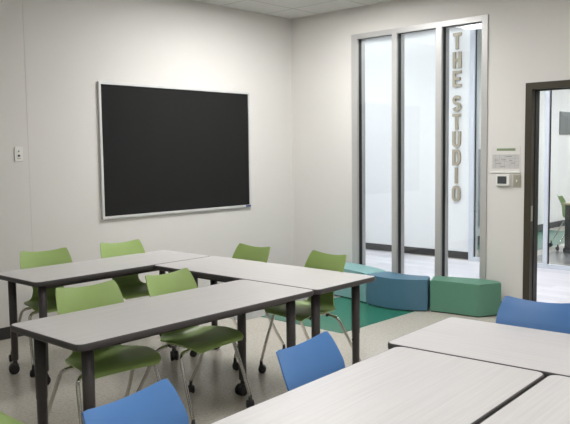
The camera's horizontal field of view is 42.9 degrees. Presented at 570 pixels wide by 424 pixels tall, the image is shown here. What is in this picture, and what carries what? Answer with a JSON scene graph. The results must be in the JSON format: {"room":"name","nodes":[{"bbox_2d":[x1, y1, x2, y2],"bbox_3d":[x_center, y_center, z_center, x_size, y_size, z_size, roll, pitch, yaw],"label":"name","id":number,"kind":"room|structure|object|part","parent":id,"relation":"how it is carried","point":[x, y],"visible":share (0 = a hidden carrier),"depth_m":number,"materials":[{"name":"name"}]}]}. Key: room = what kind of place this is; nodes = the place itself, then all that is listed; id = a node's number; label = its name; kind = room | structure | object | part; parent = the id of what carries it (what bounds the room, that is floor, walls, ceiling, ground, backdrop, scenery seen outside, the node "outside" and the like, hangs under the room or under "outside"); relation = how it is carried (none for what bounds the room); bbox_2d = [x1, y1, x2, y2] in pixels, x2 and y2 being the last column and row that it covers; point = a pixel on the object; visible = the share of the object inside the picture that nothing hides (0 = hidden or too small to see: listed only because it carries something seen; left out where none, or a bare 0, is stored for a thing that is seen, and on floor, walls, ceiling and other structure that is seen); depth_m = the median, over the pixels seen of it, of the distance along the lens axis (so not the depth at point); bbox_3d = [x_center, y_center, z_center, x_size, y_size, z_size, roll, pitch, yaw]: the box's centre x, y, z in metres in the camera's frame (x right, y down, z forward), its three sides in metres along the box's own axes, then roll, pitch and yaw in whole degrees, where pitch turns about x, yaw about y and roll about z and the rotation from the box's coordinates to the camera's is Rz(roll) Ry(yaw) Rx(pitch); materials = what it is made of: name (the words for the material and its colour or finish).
{"room":"classroom","nodes":[
{"label":"classroom","id":0,"kind":"room"},
{"bbox_2d":[0,0,293,327],"bbox_3d":[-2.592,-0.440,5.645,0.150,3.220,7.942,4,6,43],"label":"wall","id":1,"kind":"structure","parent":0,"point":[54,54],"depth_m":6.55,"materials":[{"name":"paint"}]},
{"bbox_2d":[0,327,23,339],"bbox_3d":[-2.558,1.023,5.667,0.010,0.100,7.822,4,6,43],"label":"baseboard","id":2,"kind":"structure","parent":1,"relation":"attached to","point":[4,332],"depth_m":5.95,"materials":[{"name":"rubber"}]},
{"bbox_2d":[14,147,22,160],"bbox_3d":[-2.189,-0.476,5.957,0.012,0.118,0.072,4,6,43],"label":"wall plate","id":3,"kind":"object","parent":1,"relation":"attached to","point":[18,151],"visible":1,"depth_m":5.95,"materials":[{"name":"white plastic"}]},
{"bbox_2d":[97,81,251,218],"bbox_3d":[-1.021,-0.613,7.188,0.028,1.238,1.877,4,6,43],"label":"board","id":4,"kind":"object","parent":1,"relation":"attached to","point":[163,149],"visible":1,"depth_m":7.09,"materials":[{"name":"metal"}]},
{"bbox_2d":[229,295,340,319],"bbox_3d":[-0.139,0.893,7.508,1.021,0.001,1.821,4,6,43],"label":"floor","id":5,"kind":"structure","parent":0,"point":[255,314],"depth_m":6.79,"materials":[{"name":"grey tile"}]},
{"bbox_2d":[334,262,385,302],"bbox_3d":[0.678,0.724,7.626,0.408,0.300,0.910,-5,6,-41],"label":"bench","id":6,"kind":"object","parent":5,"relation":"on","point":[355,268],"visible":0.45,"depth_m":7.42,"materials":[{"name":"teal leather"}]},
{"bbox_2d":[0,226,569,423],"bbox_3d":[3.127,0.840,8.411,11.200,0.120,19.600,4,6,43],"label":"floor","id":7,"kind":"structure","parent":0,"point":[215,381],"depth_m":5.22,"materials":[{"name":"tile"}]},
{"bbox_2d":[0,412,23,423],"bbox_3d":[-1.273,0.886,2.769,0.544,0.814,0.545,4,6,43],"label":"chair","id":8,"kind":"object","parent":7,"relation":"on","point":[4,419],"visible":1,"depth_m":2.87,"materials":[{"name":"green plastic"}]},
{"bbox_2d":[9,247,71,376],"bbox_3d":[-1.663,0.690,5.231,0.544,0.814,0.545,-4,6,-37],"label":"chair","id":9,"kind":"object","parent":7,"relation":"on","point":[61,255],"visible":0.36,"depth_m":5.27,"materials":[{"name":"green plastic"}]},
{"bbox_3d":[-1.917,0.853,5.213,0.231,0.359,0.061,2,5,31],"label":"leg","id":10,"kind":"part","parent":9,"relation":"part of","materials":[{"name":"silver metal"}]},
{"bbox_3d":[-1.733,0.869,4.968,0.056,0.357,0.156,-1,5,-6],"label":"leg","id":11,"kind":"part","parent":9,"relation":"part of","materials":[{"name":"silver metal"}]},
{"bbox_3d":[-1.626,0.625,5.168,0.444,0.104,0.354,-4,6,-37],"label":"seat","id":12,"kind":"part","parent":9,"relation":"part of","materials":[{"name":"green plastic"}]},
{"bbox_3d":[-1.760,0.418,5.326,0.380,0.286,0.100,-4,6,-37],"label":"backrest","id":13,"kind":"part","parent":9,"relation":"part of","materials":[{"name":"green plastic"}]},
{"bbox_2d":[0,250,208,385],"bbox_3d":[-1.287,0.732,5.338,0.594,0.704,1.495,3,6,42],"label":"table","id":14,"kind":"object","parent":7,"relation":"on","point":[51,276],"visible":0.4,"depth_m":4.99,"materials":[{"name":"laminate"}]},
{"bbox_3d":[-1.869,0.736,4.986,0.071,0.579,0.071,3,6,42],"label":"leg","id":15,"kind":"part","parent":14,"relation":"part of","materials":[{"name":"black metal"}]},
{"bbox_3d":[-1.572,0.754,4.721,0.071,0.579,0.071,3,6,42],"label":"leg","id":16,"kind":"part","parent":14,"relation":"part of","materials":[{"name":"black metal"}]},
{"bbox_3d":[-1.291,0.431,5.313,0.397,0.038,1.279,3,6,42],"label":"under frame","id":17,"kind":"part","parent":14,"relation":"part of","materials":[{"name":"black metal"}]},
{"bbox_2d":[48,280,160,423],"bbox_3d":[-0.941,0.799,3.787,0.544,0.814,0.545,-5,6,-42],"label":"chair","id":18,"kind":"object","parent":7,"relation":"on","point":[118,358],"visible":0.6,"depth_m":3.78,"materials":[{"name":"green plastic"}]},
{"bbox_3d":[-1.191,0.963,3.746,0.231,0.359,0.061,2,5,26],"label":"leg","id":19,"kind":"part","parent":18,"relation":"part of","materials":[{"name":"silver metal"}]},
{"bbox_3d":[-0.987,0.978,3.518,0.056,0.357,0.156,-2,5,-11],"label":"leg","id":20,"kind":"part","parent":18,"relation":"part of","materials":[{"name":"silver metal"}]},
{"bbox_3d":[-1.047,0.528,3.873,0.380,0.286,0.100,-5,6,-42],"label":"backrest","id":21,"kind":"part","parent":18,"relation":"part of","materials":[{"name":"green plastic"}]},
{"bbox_3d":[-0.899,0.733,3.727,0.444,0.104,0.354,-5,6,-42],"label":"seat","id":22,"kind":"part","parent":18,"relation":"part of","materials":[{"name":"green plastic"}]},
{"bbox_3d":[-0.866,0.936,4.038,0.061,0.359,0.231,-2,5,-20],"label":"leg","id":23,"kind":"part","parent":18,"relation":"part of","materials":[{"name":"silver metal"}]},
{"bbox_3d":[-0.660,0.951,3.811,0.156,0.357,0.056,1,5,17],"label":"leg","id":24,"kind":"part","parent":18,"relation":"part of","materials":[{"name":"silver metal"}]},
{"bbox_2d":[100,239,148,344],"bbox_3d":[-1.199,0.646,5.696,0.544,0.814,0.545,-5,6,-40],"label":"chair","id":25,"kind":"object","parent":7,"relation":"on","point":[130,286],"visible":0.33,"depth_m":5.75,"materials":[{"name":"green plastic"}]},
{"bbox_3d":[-1.301,0.375,5.786,0.380,0.286,0.100,-5,6,-40],"label":"backrest","id":26,"kind":"part","parent":25,"relation":"part of","materials":[{"name":"green plastic"}]},
{"bbox_3d":[-1.159,0.581,5.635,0.444,0.104,0.354,-5,6,-40],"label":"seat","id":27,"kind":"part","parent":25,"relation":"part of","materials":[{"name":"green plastic"}]},
{"bbox_2d":[82,379,188,423],"bbox_3d":[-0.300,0.935,2.028,0.544,0.814,0.549,2,6,32],"label":"chair","id":28,"kind":"object","parent":7,"relation":"on","point":[158,403],"visible":1,"depth_m":2.14,"materials":[{"name":"blue plastic"}]},
{"bbox_2d":[10,280,313,423],"bbox_3d":[-0.565,0.844,3.851,0.607,0.704,1.576,3,6,42],"label":"table","id":29,"kind":"object","parent":7,"relation":"on","point":[86,331],"visible":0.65,"depth_m":3.58,"materials":[{"name":"laminate"}]},
{"bbox_3d":[-1.169,0.850,3.479,0.072,0.579,0.074,3,6,42],"label":"leg","id":30,"kind":"part","parent":29,"relation":"part of","materials":[{"name":"black metal"}]},
{"bbox_3d":[-0.866,0.869,3.209,0.072,0.579,0.074,3,6,42],"label":"leg","id":31,"kind":"part","parent":29,"relation":"part of","materials":[{"name":"black metal"}]},
{"bbox_3d":[-0.568,0.543,3.826,0.406,0.038,1.348,3,6,42],"label":"under frame","id":32,"kind":"part","parent":29,"relation":"part of","materials":[{"name":"black metal"}]},
{"bbox_3d":[-0.267,0.757,4.484,0.072,0.579,0.074,3,6,42],"label":"leg","id":33,"kind":"part","parent":29,"relation":"part of","materials":[{"name":"black metal"}]},
{"bbox_3d":[0.036,0.776,4.214,0.072,0.579,0.074,3,6,42],"label":"leg","id":34,"kind":"part","parent":29,"relation":"part of","materials":[{"name":"black metal"}]},
{"bbox_2d":[136,268,253,423],"bbox_3d":[-0.546,0.761,4.188,0.545,0.814,0.544,3,6,36],"label":"chair","id":35,"kind":"object","parent":7,"relation":"on","point":[199,339],"visible":0.68,"depth_m":4.18,"materials":[{"name":"green plastic"}]},
{"bbox_3d":[-0.780,0.930,4.099,0.231,0.359,0.061,0,5,14],"label":"leg","id":36,"kind":"part","parent":35,"relation":"part of","materials":[{"name":"silver metal"}]},
{"bbox_3d":[-0.671,0.493,4.252,0.100,0.286,0.380,3,6,36],"label":"backrest","id":37,"kind":"part","parent":35,"relation":"part of","materials":[{"name":"green plastic"}]},
{"bbox_3d":[-0.510,0.746,4.155,0.195,0.031,0.353,3,6,36],"label":"seat frame","id":38,"kind":"part","parent":35,"relation":"part of","materials":[{"name":"silver metal"}]},
{"bbox_3d":[-0.534,0.940,3.916,0.056,0.357,0.156,-3,5,-22],"label":"leg","id":39,"kind":"part","parent":35,"relation":"part of","materials":[{"name":"silver metal"}]},
{"bbox_3d":[-0.520,0.898,4.449,0.061,0.359,0.231,-4,5,-31],"label":"leg","id":40,"kind":"part","parent":35,"relation":"part of","materials":[{"name":"silver metal"}]},
{"bbox_3d":[-0.494,0.695,4.138,0.354,0.104,0.444,3,6,36],"label":"seat","id":41,"kind":"part","parent":35,"relation":"part of","materials":[{"name":"green plastic"}]},
{"bbox_3d":[-0.273,0.908,4.268,0.156,0.357,0.056,0,5,5],"label":"leg","id":42,"kind":"part","parent":35,"relation":"part of","materials":[{"name":"silver metal"}]},
{"bbox_2d":[190,243,285,369],"bbox_3d":[-0.345,0.664,5.348,0.545,0.814,0.544,-5,7,-45],"label":"chair","id":43,"kind":"object","parent":7,"relation":"on","point":[246,252],"visible":0.2,"depth_m":5.40,"materials":[{"name":"green plastic"}]},
{"bbox_3d":[-0.246,0.391,5.434,0.100,0.286,0.380,-5,7,-45],"label":"backrest","id":44,"kind":"part","parent":43,"relation":"part of","materials":[{"name":"green plastic"}]},
{"bbox_3d":[-0.100,0.823,5.300,0.231,0.359,0.061,-3,5,-23],"label":"leg","id":45,"kind":"part","parent":43,"relation":"part of","materials":[{"name":"silver metal"}]},
{"bbox_2d":[154,256,374,364],"bbox_3d":[-0.179,0.748,4.969,1.545,0.704,0.605,3,6,42],"label":"table","id":46,"kind":"object","parent":7,"relation":"on","point":[214,269],"visible":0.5,"depth_m":4.73,"materials":[{"name":"laminate"}]},
{"bbox_3d":[-0.544,0.673,5.563,0.073,0.579,0.072,3,6,42],"label":"leg","id":47,"kind":"part","parent":46,"relation":"part of","materials":[{"name":"black metal"}]},
{"bbox_3d":[-0.182,0.447,4.944,1.322,0.038,0.405,3,6,42],"label":"under frame","id":48,"kind":"part","parent":46,"relation":"part of","materials":[{"name":"black metal"}]},
{"bbox_3d":[0.186,0.761,4.369,0.073,0.579,0.072,3,6,42],"label":"leg","id":49,"kind":"part","parent":46,"relation":"part of","materials":[{"name":"black metal"}]},
{"bbox_3d":[0.456,0.733,4.670,0.073,0.579,0.072,3,6,42],"label":"leg","id":50,"kind":"part","parent":46,"relation":"part of","materials":[{"name":"black metal"}]},
{"bbox_2d":[258,250,360,372],"bbox_3d":[0.178,0.694,4.903,0.545,0.814,0.544,-5,6,-40],"label":"chair","id":51,"kind":"object","parent":7,"relation":"on","point":[316,259],"visible":0.5,"depth_m":4.93,"materials":[{"name":"green plastic"}]},
{"bbox_3d":[-0.101,0.849,4.973,0.156,0.357,0.056,-1,5,-9],"label":"leg","id":52,"kind":"part","parent":51,"relation":"part of","materials":[{"name":"silver metal"}]},
{"bbox_3d":[0.122,0.629,4.856,0.354,0.104,0.444,-5,6,-40],"label":"seat","id":53,"kind":"part","parent":51,"relation":"part of","materials":[{"name":"green plastic"}]},
{"bbox_3d":[0.135,0.831,5.168,0.061,0.359,0.231,2,5,28],"label":"leg","id":54,"kind":"part","parent":51,"relation":"part of","materials":[{"name":"silver metal"}]},
{"bbox_3d":[0.139,0.679,4.874,0.195,0.031,0.353,-5,6,-40],"label":"seat frame","id":55,"kind":"part","parent":51,"relation":"part of","materials":[{"name":"silver metal"}]},
{"bbox_3d":[0.286,0.422,4.980,0.100,0.286,0.380,-5,6,-40],"label":"backrest","id":56,"kind":"part","parent":51,"relation":"part of","materials":[{"name":"green plastic"}]},
{"bbox_3d":[0.416,0.855,4.834,0.231,0.359,0.061,-2,5,-18],"label":"leg","id":57,"kind":"part","parent":51,"relation":"part of","materials":[{"name":"silver metal"}]},
{"bbox_2d":[276,331,344,390],"bbox_3d":[0.215,0.883,2.591,0.545,0.814,0.549,3,6,34],"label":"chair","id":58,"kind":"object","parent":7,"relation":"on","point":[319,356],"visible":0.48,"depth_m":2.67,"materials":[{"name":"blue plastic"}]},
{"bbox_2d":[260,297,413,332],"bbox_3d":[0.664,0.931,6.917,0.960,0.001,1.591,4,6,43],"label":"floor","id":59,"kind":"structure","parent":7,"relation":"on","point":[369,314],"depth_m":6.64,"materials":[{"name":"teal carpet"}]},
{"bbox_2d":[367,271,429,310],"bbox_3d":[1.113,0.768,7.018,0.646,0.300,0.347,4,6,43],"label":"bench","id":60,"kind":"object","parent":59,"relation":"on","point":[389,290],"visible":0.99,"depth_m":6.86,"materials":[{"name":"blue leather"}]},
{"bbox_2d":[210,347,544,423],"bbox_3d":[0.225,0.967,2.233,0.619,0.704,1.518,3,6,39],"label":"table","id":61,"kind":"object","parent":7,"relation":"on","point":[396,385],"visible":0.96,"depth_m":2.38,"materials":[{"name":"laminate"}]},
{"bbox_2d":[430,276,500,316],"bbox_3d":[1.660,0.784,6.742,0.667,0.300,0.301,3,6,36],"label":"bench","id":62,"kind":"object","parent":7,"relation":"on","point":[472,297],"visible":0.99,"depth_m":6.60,"materials":[{"name":"green leather"}]},
{"bbox_2d":[388,317,569,377],"bbox_3d":[1.199,0.908,2.811,1.522,0.704,0.607,3,6,39],"label":"table","id":63,"kind":"object","parent":7,"relation":"on","point":[545,352],"visible":0.71,"depth_m":3.00,"materials":[{"name":"laminate"}]},
{"bbox_2d":[479,375,569,423],"bbox_3d":[0.708,0.993,1.838,0.614,0.704,1.518,3,6,39],"label":"table","id":64,"kind":"object","parent":7,"relation":"on","point":[547,401],"visible":1,"depth_m":2.25,"materials":[{"name":"laminate"}]},
{"bbox_2d":[496,296,569,333],"bbox_3d":[1.084,0.820,3.223,0.549,0.814,0.545,3,6,35],"label":"chair","id":65,"kind":"object","parent":7,"relation":"on","point":[555,317],"visible":0.16,"depth_m":3.34,"materials":[{"name":"blue plastic"}]},
{"bbox_2d":[537,252,569,263],"bbox_3d":[4.102,0.650,9.849,1.350,0.001,1.050,4,6,43],"label":"floor","id":66,"kind":"structure","parent":7,"relation":"on","point":[554,257],"depth_m":10.08,"materials":[{"name":"grey tile"}]},
{"bbox_2d":[549,195,565,249],"bbox_3d":[4.339,0.146,10.990,0.545,0.814,0.544,0,5,9],"label":"chair","id":67,"kind":"object","parent":7,"relation":"on","point":[561,199],"visible":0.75,"depth_m":10.96,"materials":[{"name":"green plastic"}]},
{"bbox_3d":[4.247,0.285,11.235,0.231,0.359,0.061,2,5,31],"label":"leg","id":68,"kind":"part","parent":67,"relation":"part of","materials":[{"name":"silver metal"}]},
{"bbox_3d":[4.188,-0.117,10.988,0.100,0.286,0.380,0,5,9],"label":"backrest","id":69,"kind":"part","parent":67,"relation":"part of","materials":[{"name":"green plastic"}]},
{"bbox_2d":[562,202,569,251],"bbox_3d":[4.765,0.230,10.473,1.240,0.720,0.760,4,6,43],"label":"desk","id":70,"kind":"object","parent":7,"relation":"on","point":[566,248],"visible":1,"depth_m":10.58,"materials":[{"name":"brown wood"}]},
{"bbox_3d":[4.530,0.239,10.221,1.160,0.630,0.030,4,6,43],"label":"panel","id":71,"kind":"part","parent":70,"relation":"part of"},
{"bbox_2d":[191,0,393,18],"bbox_3d":[0.284,-1.803,2.740,7.883,0.100,7.822,4,6,43],"label":"ceiling","id":72,"kind":"structure","parent":0,"point":[289,9],"depth_m":7.51,"materials":[{"name":"tile"}]},
{"bbox_2d":[365,26,479,256],"bbox_3d":[1.111,-1.034,11.321,4.115,3.390,0.140,4,6,43],"label":"wall","id":73,"kind":"structure","parent":0,"point":[420,48],"depth_m":10.48,"materials":[{"name":"paint"}]},
{"bbox_2d":[366,243,467,258],"bbox_3d":[1.079,0.512,11.393,4.115,0.098,0.010,4,6,43],"label":"baseboard","id":74,"kind":"structure","parent":73,"relation":"attached to","point":[373,246],"depth_m":10.59,"materials":[{"name":"rubber"}]},
{"bbox_2d":[454,167,457,183],"bbox_3d":[2.381,-0.507,10.062,0.040,0.222,0.030,4,6,43],"label":"letter","id":75,"kind":"object","parent":73,"relation":"attached to","point":[456,168],"depth_m":10.05,"materials":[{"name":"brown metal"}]},
{"bbox_2d":[452,149,460,165],"bbox_3d":[2.377,-0.756,10.042,0.126,0.222,0.030,4,6,43],"label":"letter","id":76,"kind":"object","parent":73,"relation":"attached to","point":[454,151],"depth_m":10.04,"materials":[{"name":"brown metal"}]},
{"bbox_2d":[452,131,460,146],"bbox_3d":[2.374,-1.004,10.022,0.126,0.222,0.030,4,6,43],"label":"letter","id":77,"kind":"object","parent":73,"relation":"attached to","point":[454,144],"depth_m":10.02,"materials":[{"name":"brown metal"}]},
{"bbox_2d":[452,185,460,200],"bbox_3d":[2.384,-0.258,10.083,0.126,0.222,0.030,4,6,43],"label":"letter","id":78,"kind":"object","parent":73,"relation":"attached to","point":[458,188],"depth_m":10.06,"materials":[{"name":"brown metal"}]},
{"bbox_2d":[452,95,460,111],"bbox_3d":[2.368,-1.495,9.982,0.126,0.222,0.030,4,6,43],"label":"letter","id":79,"kind":"object","parent":73,"relation":"attached to","point":[455,97],"depth_m":9.97,"materials":[{"name":"brown metal"}]},
{"bbox_2d":[452,113,460,129],"bbox_3d":[2.371,-1.246,10.002,0.126,0.222,0.030,4,6,43],"label":"letter","id":80,"kind":"object","parent":73,"relation":"attached to","point":[456,116],"depth_m":9.99,"materials":[{"name":"brown metal"}]},
{"bbox_2d":[452,70,461,86],"bbox_3d":[2.364,-1.830,9.954,0.126,0.222,0.030,4,6,43],"label":"letter","id":81,"kind":"object","parent":73,"relation":"attached to","point":[454,78],"depth_m":9.96,"materials":[{"name":"brown metal"}]},
{"bbox_2d":[453,51,461,68],"bbox_3d":[2.361,-2.083,9.934,0.126,0.222,0.030,4,6,43],"label":"letter","id":82,"kind":"object","parent":73,"relation":"attached to","point":[459,59],"depth_m":9.91,"materials":[{"name":"brown metal"}]},
{"bbox_2d":[453,32,461,49],"bbox_3d":[2.358,-2.339,9.913,0.126,0.222,0.030,4,6,43],"label":"letter","id":83,"kind":"object","parent":73,"relation":"attached to","point":[458,34],"depth_m":9.90,"materials":[{"name":"brown metal"}]},
{"bbox_2d":[291,0,569,300],"bbox_3d":[3.012,-0.567,5.754,7.883,3.120,0.120,4,6,43],"label":"wall","id":84,"kind":"structure","parent":0,"point":[529,40],"depth_m":7.34,"materials":[{"name":"paint"}]},
{"bbox_2d":[351,14,488,278],"bbox_3d":[1.345,-0.509,7.322,1.579,2.690,0.144,4,6,43],"label":"window","id":85,"kind":"structure","parent":84,"relation":"in","point":[442,27],"depth_m":7.35,"materials":[{"name":"metal"}]},
{"bbox_2d":[496,174,509,185],"bbox_3d":[1.995,-0.292,6.629,0.134,0.106,0.030,4,6,43],"label":"thermostat","id":86,"kind":"object","parent":84,"relation":"attached to","point":[501,179],"visible":1,"depth_m":6.62,"materials":[{"name":"white plastic"}]},
{"bbox_2d":[490,146,519,172],"bbox_3d":[2.010,-0.477,6.610,0.288,0.242,0.012,4,6,43],"label":"notice","id":87,"kind":"object","parent":84,"relation":"attached to","point":[504,159],"visible":1,"depth_m":6.61,"materials":[{"name":"paper"}]},
{"bbox_2d":[513,175,520,186],"bbox_3d":[2.095,-0.281,6.545,0.070,0.110,0.018,4,6,43],"label":"switch plate","id":88,"kind":"object","parent":84,"relation":"attached to","point":[516,178],"visible":1,"depth_m":6.54,"materials":[{"name":"white plastic"}]},
{"bbox_2d":[523,80,569,300],"bbox_3d":[2.574,-0.082,6.208,1.036,2.090,0.146,4,6,43],"label":"door","id":89,"kind":"structure","parent":84,"relation":"in","point":[532,99],"depth_m":6.49,"materials":[{"name":"brown metal"}]},
{"bbox_3d":[2.213,0.015,6.494,0.005,0.140,0.032,4,6,43],"label":"strike plate","id":90,"kind":"part","parent":89,"relation":"part of","materials":[{"name":"silver metal"}]},
{"bbox_2d":[479,29,481,43],"bbox_3d":[7.614,-2.755,11.221,7.400,0.100,8.900,4,6,43],"label":"ceiling","id":91,"kind":"structure","parent":0,"point":[480,35],"depth_m":10.88,"materials":[{"name":"paint"}]},
{"bbox_2d":[477,230,564,249],"bbox_3d":[4.129,0.470,12.040,1.110,0.001,3.300,4,6,43],"label":"floor","id":92,"kind":"structure","parent":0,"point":[552,233],"depth_m":12.23,"materials":[{"name":"teal tile"}]},
{"bbox_2d":[478,44,569,235],"bbox_3d":[5.009,-1.286,13.826,0.180,3.390,8.860,4,6,43],"label":"wall","id":93,"kind":"structure","parent":0,"point":[560,143],"depth_m":13.89,"materials":[{"name":"paint"}]},
{"bbox_2d":[478,149,480,227],"bbox_3d":[3.373,-0.403,11.980,0.023,1.290,0.840,4,6,43],"label":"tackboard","id":94,"kind":"object","parent":93,"relation":"attached to","point":[479,150],"visible":0.02,"depth_m":11.71,"materials":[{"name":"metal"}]},
{"bbox_2d":[478,220,564,242],"bbox_3d":[5.101,0.254,13.884,0.020,0.110,8.860,4,6,43],"label":"baseboard","id":95,"kind":"structure","parent":93,"relation":"attached to","point":[556,223],"depth_m":13.91,"materials":[{"name":"rubber"}]},
{"bbox_2d":[559,111,569,134],"bbox_3d":[5.687,-1.754,14.356,0.044,0.440,1.140,4,6,43],"label":"television","id":96,"kind":"object","parent":93,"relation":"attached to","point":[564,117],"visible":1,"depth_m":14.06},
{"bbox_3d":[9.434,-0.847,7.797,0.100,3.390,11.660,4,6,43],"label":"wall","id":97,"kind":"structure","parent":0,"visible":0},
{"bbox_2d":[468,24,569,270],"bbox_3d":[4.840,-0.778,7.631,6.385,3.190,0.060,4,6,43],"label":"window","id":98,"kind":"structure","parent":97,"relation":"in","point":[473,28],"depth_m":9.66,"materials":[{"name":"metal"}]}
]}

